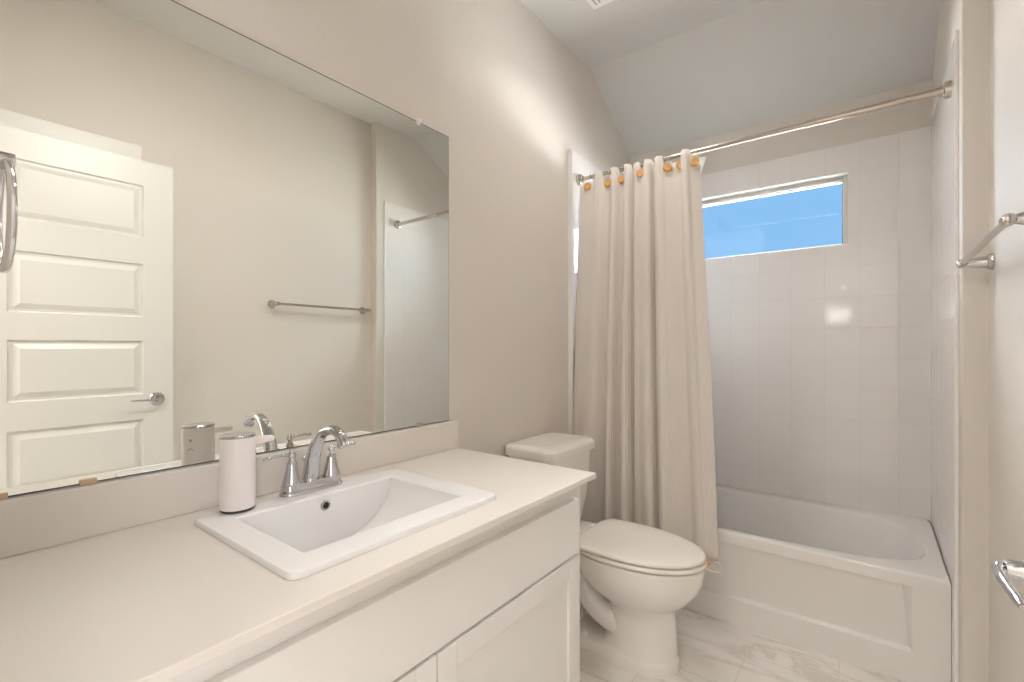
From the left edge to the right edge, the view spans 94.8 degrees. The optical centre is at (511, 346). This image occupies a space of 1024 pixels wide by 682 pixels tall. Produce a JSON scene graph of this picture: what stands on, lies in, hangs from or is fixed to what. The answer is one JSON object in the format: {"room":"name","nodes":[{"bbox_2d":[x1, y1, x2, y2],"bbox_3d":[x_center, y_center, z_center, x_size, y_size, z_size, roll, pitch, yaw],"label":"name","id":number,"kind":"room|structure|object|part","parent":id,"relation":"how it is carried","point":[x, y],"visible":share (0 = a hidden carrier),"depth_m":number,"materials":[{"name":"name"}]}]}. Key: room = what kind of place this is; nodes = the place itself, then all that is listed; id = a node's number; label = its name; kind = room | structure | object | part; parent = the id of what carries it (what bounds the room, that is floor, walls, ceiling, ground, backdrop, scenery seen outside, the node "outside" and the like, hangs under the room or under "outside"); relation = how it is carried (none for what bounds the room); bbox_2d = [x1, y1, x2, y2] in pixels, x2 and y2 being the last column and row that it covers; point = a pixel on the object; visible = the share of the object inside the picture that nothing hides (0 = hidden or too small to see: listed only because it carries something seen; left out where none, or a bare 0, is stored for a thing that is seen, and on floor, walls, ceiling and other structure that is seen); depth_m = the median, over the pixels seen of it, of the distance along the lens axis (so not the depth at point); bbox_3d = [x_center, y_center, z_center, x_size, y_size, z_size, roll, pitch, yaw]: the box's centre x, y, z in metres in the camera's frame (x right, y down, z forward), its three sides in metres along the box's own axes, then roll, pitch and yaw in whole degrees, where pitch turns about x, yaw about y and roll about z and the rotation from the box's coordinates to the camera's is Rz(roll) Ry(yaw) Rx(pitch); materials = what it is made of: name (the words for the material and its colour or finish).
{"room":"bathroom","nodes":[
{"label":"bathroom","id":0,"kind":"room"},
{"bbox_2d":[8,0,629,497],"bbox_3d":[-0.153,-0.253,2.058,0.102,3.005,3.280,0,0,37],"label":"wall","id":1,"kind":"structure","parent":0,"point":[511,100],"depth_m":2.04,"materials":[{"name":"white paint"}]},
{"bbox_2d":[0,0,448,499],"bbox_3d":[-0.634,-0.271,1.331,0.018,1.122,1.282,0,0,37],"label":"wall mirror","id":2,"kind":"object","parent":1,"relation":"attached to","point":[218,233],"visible":1,"depth_m":1.15,"materials":[{"name":"grey mirror"}]},
{"bbox_2d":[0,420,457,558],"bbox_3d":[-0.622,0.344,1.340,0.026,0.108,1.322,0,0,37],"label":"backsplash","id":3,"kind":"structure","parent":1,"relation":"attached to","point":[41,520],"depth_m":1.07,"materials":[{"name":"white stone"}]},
{"bbox_2d":[568,149,572,433],"bbox_3d":[0.321,0.087,2.569,0.028,2.325,0.012,0,0,37],"label":"trim","id":4,"kind":"structure","parent":1,"relation":"attached to","point":[570,152],"depth_m":2.56,"materials":[{"name":"white"}]},
{"bbox_2d":[573,150,610,396],"bbox_3d":[0.573,0.088,2.900,0.026,2.323,0.820,0,0,37],"label":"tiled wall","id":5,"kind":"structure","parent":1,"relation":"attached to","point":[581,165],"depth_m":2.59,"materials":[{"name":"white tile"}]},
{"bbox_2d":[520,0,764,69],"bbox_3d":[0.326,-1.695,1.256,1.837,0.120,2.590,0,0,37],"label":"ceiling","id":6,"kind":"structure","parent":0,"point":[617,29],"depth_m":2.36,"materials":[{"name":"white paint"}]},
{"bbox_2d":[586,0,613,9],"bbox_3d":[0.459,-1.623,2.003,0.420,0.023,0.337,0,0,37],"label":"exhaust fan","id":7,"kind":"object","parent":6,"relation":"attached to","point":[595,4],"visible":1,"depth_m":2.21,"materials":[{"name":"white plastic"}]},
{"bbox_2d":[580,608,903,681],"bbox_3d":[0.747,1.300,0.423,3.520,0.100,4.780,0,0,37],"label":"floor","id":8,"kind":"structure","parent":0,"point":[710,649],"depth_m":1.87,"materials":[{"name":"tile"}]},
{"bbox_2d":[167,486,579,681],"bbox_3d":[-0.400,0.833,1.163,0.594,0.834,1.311,0,0,37],"label":"vanity cabinet","id":9,"kind":"object","parent":8,"relation":"on","point":[501,603],"visible":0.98,"depth_m":1.05,"materials":[{"name":"white paint"}]},
{"bbox_2d":[0,420,595,681],"bbox_3d":[-0.384,0.353,1.157,0.627,0.126,1.322,0,0,37],"label":"countertop","id":10,"kind":"structure","parent":9,"relation":"on","point":[116,580],"depth_m":0.86,"materials":[{"name":"white stone"}]},
{"bbox_2d":[263,425,355,497],"bbox_3d":[-0.514,0.292,1.269,0.212,0.184,0.209,0,0,-1],"label":"faucet","id":11,"kind":"object","parent":10,"relation":"on","point":[293,485],"visible":1,"depth_m":1.24,"materials":[{"name":"silver metal"}]},
{"bbox_3d":[-0.593,0.280,1.201,0.021,0.024,0.085,0,0,37],"label":"handle lever","id":12,"kind":"part","parent":11,"relation":"part of","materials":[{"name":"silver metal"}]},
{"bbox_3d":[-0.539,0.370,1.271,0.054,0.028,0.174,0,0,37],"label":"plate","id":13,"kind":"part","parent":11,"relation":"part of","materials":[{"name":"silver metal"}]},
{"bbox_3d":[-0.488,0.285,1.232,0.196,0.169,0.047,0,0,37],"label":"spout","id":14,"kind":"part","parent":11,"relation":"part of","materials":[{"name":"silver metal"}]},
{"bbox_3d":[-0.486,0.280,1.341,0.021,0.024,0.085,0,0,37],"label":"handle lever","id":15,"kind":"part","parent":11,"relation":"part of","materials":[{"name":"silver metal"}]},
{"bbox_2d":[195,468,495,579],"bbox_3d":[-0.378,0.454,1.150,0.443,0.139,0.557,0,0,37],"label":"sink","id":16,"kind":"object","parent":10,"relation":"in","point":[302,536],"visible":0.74,"depth_m":1.17,"materials":[{"name":"white ceramic"}]},
{"bbox_2d":[219,431,274,513],"bbox_3d":[-0.637,0.295,1.135,0.076,0.178,0.122,0,0,37],"label":"soap dispenser","id":17,"kind":"object","parent":16,"relation":"on","point":[237,450],"visible":1,"depth_m":1.09,"materials":[{"name":"white plastic"}]},
{"bbox_3d":[-0.651,0.209,1.117,0.076,0.006,0.076,0,0,37],"label":"lid","id":18,"kind":"part","parent":17,"relation":"part of","materials":[{"name":"silver metal"}]},
{"bbox_3d":[-0.364,0.890,0.738,0.020,0.484,0.652,0,0,37],"label":"cabinet door","id":19,"kind":"part","parent":9,"relation":"part of","materials":[{"name":"white paint"}]},
{"bbox_3d":[0.018,0.890,1.238,0.020,0.484,0.599,0,0,37],"label":"cabinet door","id":20,"kind":"part","parent":9,"relation":"part of","materials":[{"name":"white paint"}]},
{"bbox_2d":[505,432,706,678],"bbox_3d":[0.402,0.839,2.013,0.825,0.822,0.410,0,0,37],"label":"toilet","id":21,"kind":"object","parent":8,"relation":"on","point":[635,579],"visible":0.71,"depth_m":1.83,"materials":[{"name":"white ceramic"}]},
{"bbox_3d":[0.180,0.655,2.183,0.249,0.346,0.378,0,0,37],"label":"tank","id":22,"kind":"part","parent":21,"relation":"part of","materials":[{"name":"white ceramic"}]},
{"bbox_3d":[0.183,0.455,2.180,0.275,0.053,0.410,0,0,37],"label":"tank lid","id":23,"kind":"part","parent":21,"relation":"part of","materials":[{"name":"white ceramic"}]},
{"bbox_3d":[0.467,1.040,1.948,0.630,0.420,0.374,0,0,37],"label":"bowl","id":24,"kind":"part","parent":21,"relation":"part of","materials":[{"name":"white ceramic"}]},
{"bbox_3d":[0.524,0.793,1.904,0.489,0.023,0.376,0,0,37],"label":"seat lid","id":25,"kind":"part","parent":21,"relation":"part of","materials":[{"name":"white plastic"}]},
{"bbox_3d":[0.519,0.817,1.908,0.511,0.016,0.382,0,0,37],"label":"seat","id":26,"kind":"part","parent":21,"relation":"part of","materials":[{"name":"white plastic"}]},
{"bbox_2d":[682,484,950,681],"bbox_3d":[1.197,1.044,2.444,1.517,0.412,0.766,0,0,37],"label":"bathtub","id":27,"kind":"object","parent":8,"relation":"on","point":[864,588],"visible":0.58,"depth_m":1.99,"materials":[{"name":"white ceramic"}]},
{"bbox_2d":[716,484,950,595],"bbox_3d":[1.197,1.005,2.444,1.517,0.334,0.766,0,0,37],"label":"basin","id":28,"kind":"object","parent":27,"relation":"in","point":[769,544],"depth_m":2.12,"materials":[{"name":"white ceramic"}]},
{"bbox_2d":[591,0,939,157],"bbox_3d":[1.255,-1.528,2.534,1.553,0.455,0.570,0,0,37],"label":"ceiling","id":29,"kind":"structure","parent":0,"point":[765,61],"depth_m":2.46,"materials":[{"name":"white paint"}]},
{"bbox_2d":[630,80,932,174],"bbox_3d":[1.465,-0.253,2.808,1.553,3.005,0.120,0,0,37],"label":"wall","id":30,"kind":"structure","parent":0,"point":[917,114],"depth_m":2.58,"materials":[{"name":"white paint"}]},
{"bbox_2d":[702,171,848,259],"bbox_3d":[1.449,-0.735,2.802,0.910,0.390,0.108,0,0,37],"label":"window","id":31,"kind":"structure","parent":30,"relation":"in","point":[841,177],"depth_m":2.67,"materials":[{"name":"grey plastic"}]},
{"bbox_2d":[701,126,930,521],"bbox_3d":[1.433,0.088,2.752,1.519,2.323,0.008,0,0,37],"label":"tiled wall","id":32,"kind":"structure","parent":30,"relation":"attached to","point":[820,358],"depth_m":2.52,"materials":[{"name":"white tile"}]},
{"bbox_2d":[933,0,988,681],"bbox_3d":[1.866,-0.253,1.906,0.182,3.005,1.065,0,0,37],"label":"wall","id":33,"kind":"structure","parent":0,"point":[970,17],"depth_m":1.52,"materials":[{"name":"white paint"}]},
{"bbox_2d":[931,36,954,681],"bbox_3d":[1.778,0.088,1.948,0.008,2.323,0.865,0,0,37],"label":"tiled wall","id":34,"kind":"structure","parent":33,"relation":"attached to","point":[943,122],"depth_m":1.87,"materials":[{"name":"white tile"}]},
{"bbox_2d":[576,80,951,185],"bbox_3d":[0.971,-0.925,2.150,1.519,0.060,0.060,0,0,37],"label":"shower rod","id":35,"kind":"object","parent":34,"relation":"attached to","point":[945,90],"visible":0.99,"depth_m":1.91,"materials":[{"name":"silver metal"}]},
{"bbox_2d":[572,148,721,573],"bbox_3d":[0.661,0.024,2.352,0.774,1.926,0.212,0,0,37],"label":"shower curtain","id":36,"kind":"object","parent":35,"relation":"hanging from","point":[643,390],"visible":0.97,"depth_m":2.31,"materials":[{"name":"fabric"}]},
{"bbox_2d":[955,30,958,681],"bbox_3d":[1.511,0.087,1.600,0.010,2.325,0.012,0,0,37],"label":"trim","id":37,"kind":"structure","parent":33,"relation":"attached to","point":[956,31],"depth_m":1.60,"materials":[{"name":"white"}]},
{"bbox_2d":[989,0,1023,681],"bbox_3d":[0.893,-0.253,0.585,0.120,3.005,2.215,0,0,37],"label":"door","id":38,"kind":"structure","parent":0,"point":[1006,17],"depth_m":1.32,"materials":[{"name":"white paint"}]},
{"bbox_2d":[956,212,1023,269],"bbox_3d":[1.244,-0.262,1.210,0.084,0.052,0.697,0,0,37],"label":"towel bar","id":39,"kind":"object","parent":38,"relation":"attached to","point":[1007,220],"visible":1,"depth_m":1.22,"materials":[{"name":"silver metal"}]},
{"bbox_3d":[1.440,-0.262,1.466,0.084,0.052,0.052,0,0,37],"label":"post","id":40,"kind":"part","parent":39,"relation":"part of","materials":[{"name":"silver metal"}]},
{"bbox_3d":[1.048,-0.262,0.955,0.084,0.052,0.052,0,0,37],"label":"post","id":41,"kind":"part","parent":39,"relation":"part of","materials":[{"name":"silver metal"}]},
{"bbox_3d":[-0.404,-0.252,0.319,1.615,3.005,0.215,0,0,37],"label":"wall","id":42,"kind":"structure","parent":0,"visible":0},
{"bbox_2d":[0,151,17,272],"bbox_3d":[-0.678,-0.183,0.593,0.147,0.173,0.076,0,0,37],"label":"towel ring","id":43,"kind":"object","parent":42,"relation":"attached to","point":[8,163],"visible":1,"depth_m":0.58,"materials":[{"name":"silver metal"}]},
{"bbox_3d":[-0.678,-0.243,0.593,0.052,0.052,0.076,0,0,37],"label":"post","id":44,"kind":"part","parent":43,"relation":"part of","materials":[{"name":"silver metal"}]},
{"bbox_2d":[991,559,1023,611],"bbox_3d":[0.431,0.171,0.278,0.131,2.138,0.721,0,0,37],"label":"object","id":45,"kind":"structure","parent":42,"relation":"in","point":[1004,570],"depth_m":0.52,"materials":[{"name":"silver metal"}]}
]}

